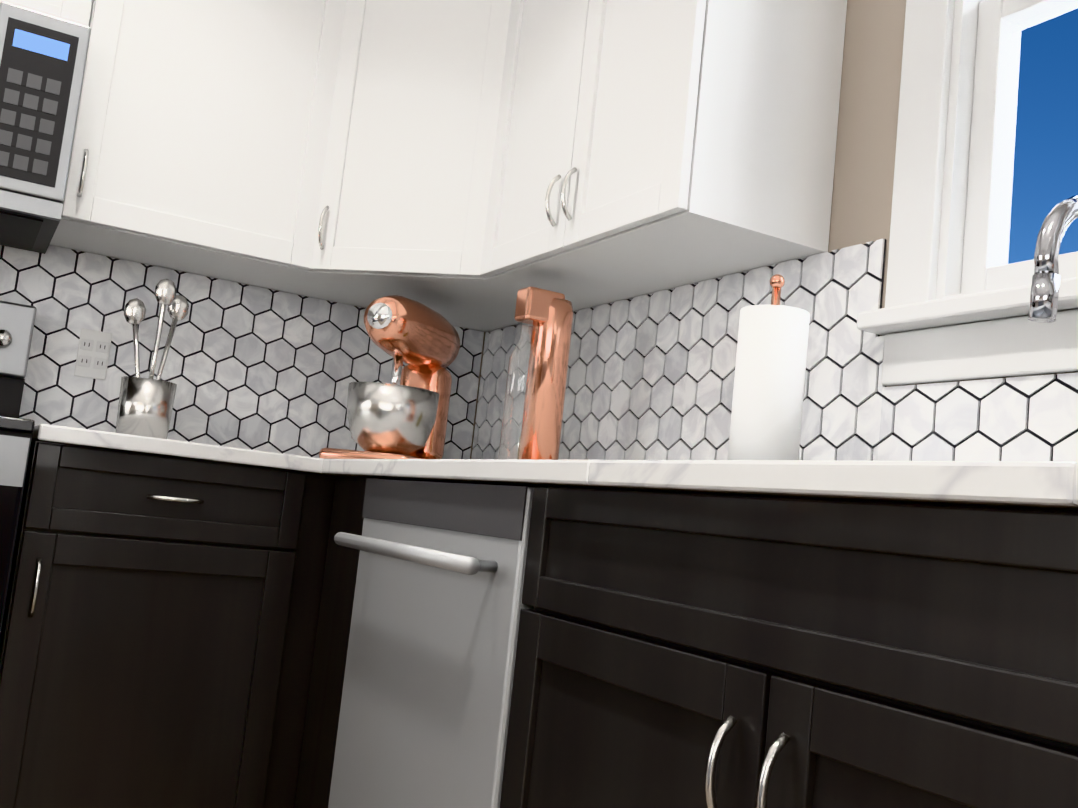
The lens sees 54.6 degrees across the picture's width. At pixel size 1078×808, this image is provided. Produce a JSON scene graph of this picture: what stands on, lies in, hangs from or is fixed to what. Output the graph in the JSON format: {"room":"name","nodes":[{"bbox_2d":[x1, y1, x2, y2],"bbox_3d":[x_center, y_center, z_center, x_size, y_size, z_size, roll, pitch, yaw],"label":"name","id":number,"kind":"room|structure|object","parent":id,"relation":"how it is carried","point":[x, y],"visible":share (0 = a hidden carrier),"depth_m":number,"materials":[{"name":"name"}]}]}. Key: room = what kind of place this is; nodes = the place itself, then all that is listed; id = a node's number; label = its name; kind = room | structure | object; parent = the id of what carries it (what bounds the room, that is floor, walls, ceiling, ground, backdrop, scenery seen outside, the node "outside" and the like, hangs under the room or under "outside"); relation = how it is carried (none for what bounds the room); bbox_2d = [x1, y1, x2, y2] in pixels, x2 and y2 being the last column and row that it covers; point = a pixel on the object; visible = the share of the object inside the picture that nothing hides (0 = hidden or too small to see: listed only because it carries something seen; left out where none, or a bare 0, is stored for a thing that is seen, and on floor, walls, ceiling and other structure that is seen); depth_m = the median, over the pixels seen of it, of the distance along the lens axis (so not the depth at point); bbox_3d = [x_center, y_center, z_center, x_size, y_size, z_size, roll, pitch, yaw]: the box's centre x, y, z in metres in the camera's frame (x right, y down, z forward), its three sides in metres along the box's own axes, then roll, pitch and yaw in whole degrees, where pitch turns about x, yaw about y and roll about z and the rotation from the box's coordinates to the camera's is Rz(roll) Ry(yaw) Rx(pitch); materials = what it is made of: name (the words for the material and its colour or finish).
{"room":"kitchen","nodes":[
{"label":"kitchen","id":0,"kind":"room"},
{"bbox_2d":[71,249,484,458],"bbox_3d":[-1.320,-0.405,2.469,2.620,2.740,0.140,10,-7,-29],"label":"wall","id":1,"kind":"structure","parent":0,"point":[477,401],"depth_m":3.01,"materials":[{"name":"beige paint"}]},
{"bbox_2d":[0,0,55,15],"bbox_3d":[-1.350,-1.113,2.216,0.778,0.587,0.330,10,-7,-29],"label":"upper cabinet","id":2,"kind":"object","parent":1,"relation":"attached to","point":[42,6],"depth_m":2.18,"materials":[{"name":"white wood"}]},
{"bbox_2d":[0,1,90,253],"bbox_3d":[-1.363,-0.619,2.099,0.768,0.411,0.458,10,-7,-29],"label":"microwave","id":3,"kind":"object","parent":2,"relation":"attached to","point":[43,57],"visible":1,"depth_m":2.09,"materials":[{"name":"grey metal"}]},
{"bbox_2d":[49,0,339,295],"bbox_3d":[-0.795,-0.828,2.494,0.649,0.972,0.364,10,-7,-29],"label":"upper cabinet","id":4,"kind":"object","parent":1,"relation":"attached to","point":[191,130],"depth_m":2.35,"materials":[{"name":"white wood"}]},
{"bbox_2d":[0,245,483,458],"bbox_3d":[-1.254,-0.169,2.408,2.473,0.443,0.008,10,-7,-29],"label":"backsplash","id":5,"kind":"structure","parent":1,"relation":"attached to","point":[251,367],"depth_m":2.65,"materials":[{"name":"grey tile"}]},
{"bbox_2d":[74,328,111,379],"bbox_3d":[-1.067,-0.119,2.501,0.070,0.115,0.008,10,-7,-29],"label":"electrical outlet","id":6,"kind":"object","parent":5,"relation":"attached to","point":[92,358],"visible":1,"depth_m":2.50,"materials":[{"name":"white plastic"}]},
{"bbox_2d":[288,0,601,331],"bbox_3d":[-0.229,-0.753,2.630,0.676,0.972,0.676,10,-7,-29],"label":"upper cabinet","id":7,"kind":"object","parent":1,"relation":"attached to","point":[472,164],"depth_m":2.44,"materials":[{"name":"white wood"}]},
{"bbox_2d":[476,0,1075,423],"bbox_3d":[1.956,-0.393,-0.570,0.140,2.740,8.640,10,-7,-29],"label":"wall","id":8,"kind":"structure","parent":0,"point":[862,192],"depth_m":1.81,"materials":[{"name":"beige paint"}]},
{"bbox_2d":[472,0,846,303],"bbox_3d":[0.215,-0.758,2.155,0.364,0.972,0.779,10,-7,-29],"label":"upper cabinet","id":9,"kind":"object","parent":8,"relation":"attached to","point":[636,147],"depth_m":1.88,"materials":[{"name":"white wood"}]},
{"bbox_2d":[471,239,1077,461],"bbox_3d":[0.646,-0.064,1.541,0.008,0.443,3.348,10,-7,-29],"label":"backsplash","id":10,"kind":"structure","parent":8,"relation":"attached to","point":[650,376],"depth_m":2.00,"materials":[{"name":"grey tile"}]},
{"bbox_2d":[857,0,1077,385],"bbox_3d":[0.873,-0.605,1.387,0.199,1.140,0.920,10,-7,-29],"label":"window","id":11,"kind":"structure","parent":8,"relation":"in","point":[957,296],"depth_m":1.64,"materials":[{"name":"white wood"}]},
{"bbox_3d":[-2.129,0.493,-1.431,7.780,0.060,11.500,10,-7,-29],"label":"floor","id":12,"kind":"structure","parent":0,"visible":0},
{"bbox_2d":[0,300,36,634],"bbox_3d":[-1.387,0.302,1.865,0.760,1.194,0.744,10,-7,-29],"label":"range","id":13,"kind":"object","parent":12,"relation":"on","point":[17,321],"visible":1,"depth_m":1.83,"materials":[{"name":"silver metal"}]},
{"bbox_2d":[0,441,315,807],"bbox_3d":[-0.885,0.553,2.225,0.505,0.884,0.619,10,-7,-29],"label":"base cabinet","id":14,"kind":"object","parent":12,"relation":"on","point":[174,633],"depth_m":1.97,"materials":[{"name":"black wood"}]},
{"bbox_2d":[276,474,331,807],"bbox_3d":[-0.407,0.633,2.490,0.715,0.884,0.619,10,-7,-29],"label":"base cabinet","id":15,"kind":"object","parent":12,"relation":"on","point":[323,482],"depth_m":2.13,"materials":[{"name":"black wood"}]},
{"bbox_2d":[32,424,299,471],"bbox_3d":[-0.837,0.099,2.265,0.495,0.030,0.637,10,-7,-29],"label":"countertop","id":16,"kind":"structure","parent":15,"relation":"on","point":[42,432],"depth_m":1.98,"materials":[{"name":"stone"}]},
{"bbox_2d":[115,279,188,438],"bbox_3d":[-0.881,-0.098,2.367,0.140,0.371,0.120,10,-7,-29],"label":"utensil crock","id":17,"kind":"object","parent":16,"relation":"on","point":[145,406],"visible":0.83,"depth_m":2.33,"materials":[{"name":"silver metal"}]},
{"bbox_2d":[300,456,1077,510],"bbox_3d":[0.314,0.226,1.359,0.667,0.236,3.332,10,-7,-29],"label":"countertop","id":18,"kind":"structure","parent":15,"relation":"on","point":[1048,485],"depth_m":0.95,"materials":[{"name":"stone"}]},
{"bbox_2d":[319,295,459,458],"bbox_3d":[-0.319,-0.042,2.501,0.220,0.409,0.386,4,-7,16],"label":"stand mixer","id":19,"kind":"object","parent":18,"relation":"on","point":[403,414],"visible":0.79,"depth_m":2.37,"materials":[{"name":"orange metal"}]},
{"bbox_2d":[498,286,572,459],"bbox_3d":[-0.003,-0.038,2.192,0.140,0.400,0.110,10,-7,-29],"label":"dispenser","id":20,"kind":"object","parent":18,"relation":"on","point":[547,315],"visible":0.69,"depth_m":2.17,"materials":[{"name":"brown metal"}]},
{"bbox_2d":[727,274,809,459],"bbox_3d":[0.361,-0.034,1.639,0.170,0.347,0.170,10,-7,-29],"label":"paper towel","id":21,"kind":"object","parent":18,"relation":"on","point":[768,389],"visible":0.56,"depth_m":1.59,"materials":[{"name":"white paper"}]},
{"bbox_2d":[1028,196,1077,322],"bbox_3d":[0.653,-0.063,1.195,0.204,0.367,0.107,10,-7,-29],"label":"faucet","id":22,"kind":"object","parent":18,"relation":"on","point":[1057,222],"visible":1,"depth_m":1.18,"materials":[{"name":"silver metal"}]},
{"bbox_2d":[328,478,533,807],"bbox_3d":[0.028,0.597,1.740,0.676,0.882,0.618,10,-7,-29],"label":"dishwasher","id":23,"kind":"object","parent":12,"relation":"on","point":[438,606],"visible":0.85,"depth_m":1.57,"materials":[{"name":"grey metal"}]},
{"bbox_2d":[292,475,651,807],"bbox_3d":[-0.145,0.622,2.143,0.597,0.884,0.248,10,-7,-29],"label":"base cabinet","id":24,"kind":"object","parent":12,"relation":"on","point":[569,736],"depth_m":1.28,"materials":[{"name":"black wood"}]}
]}

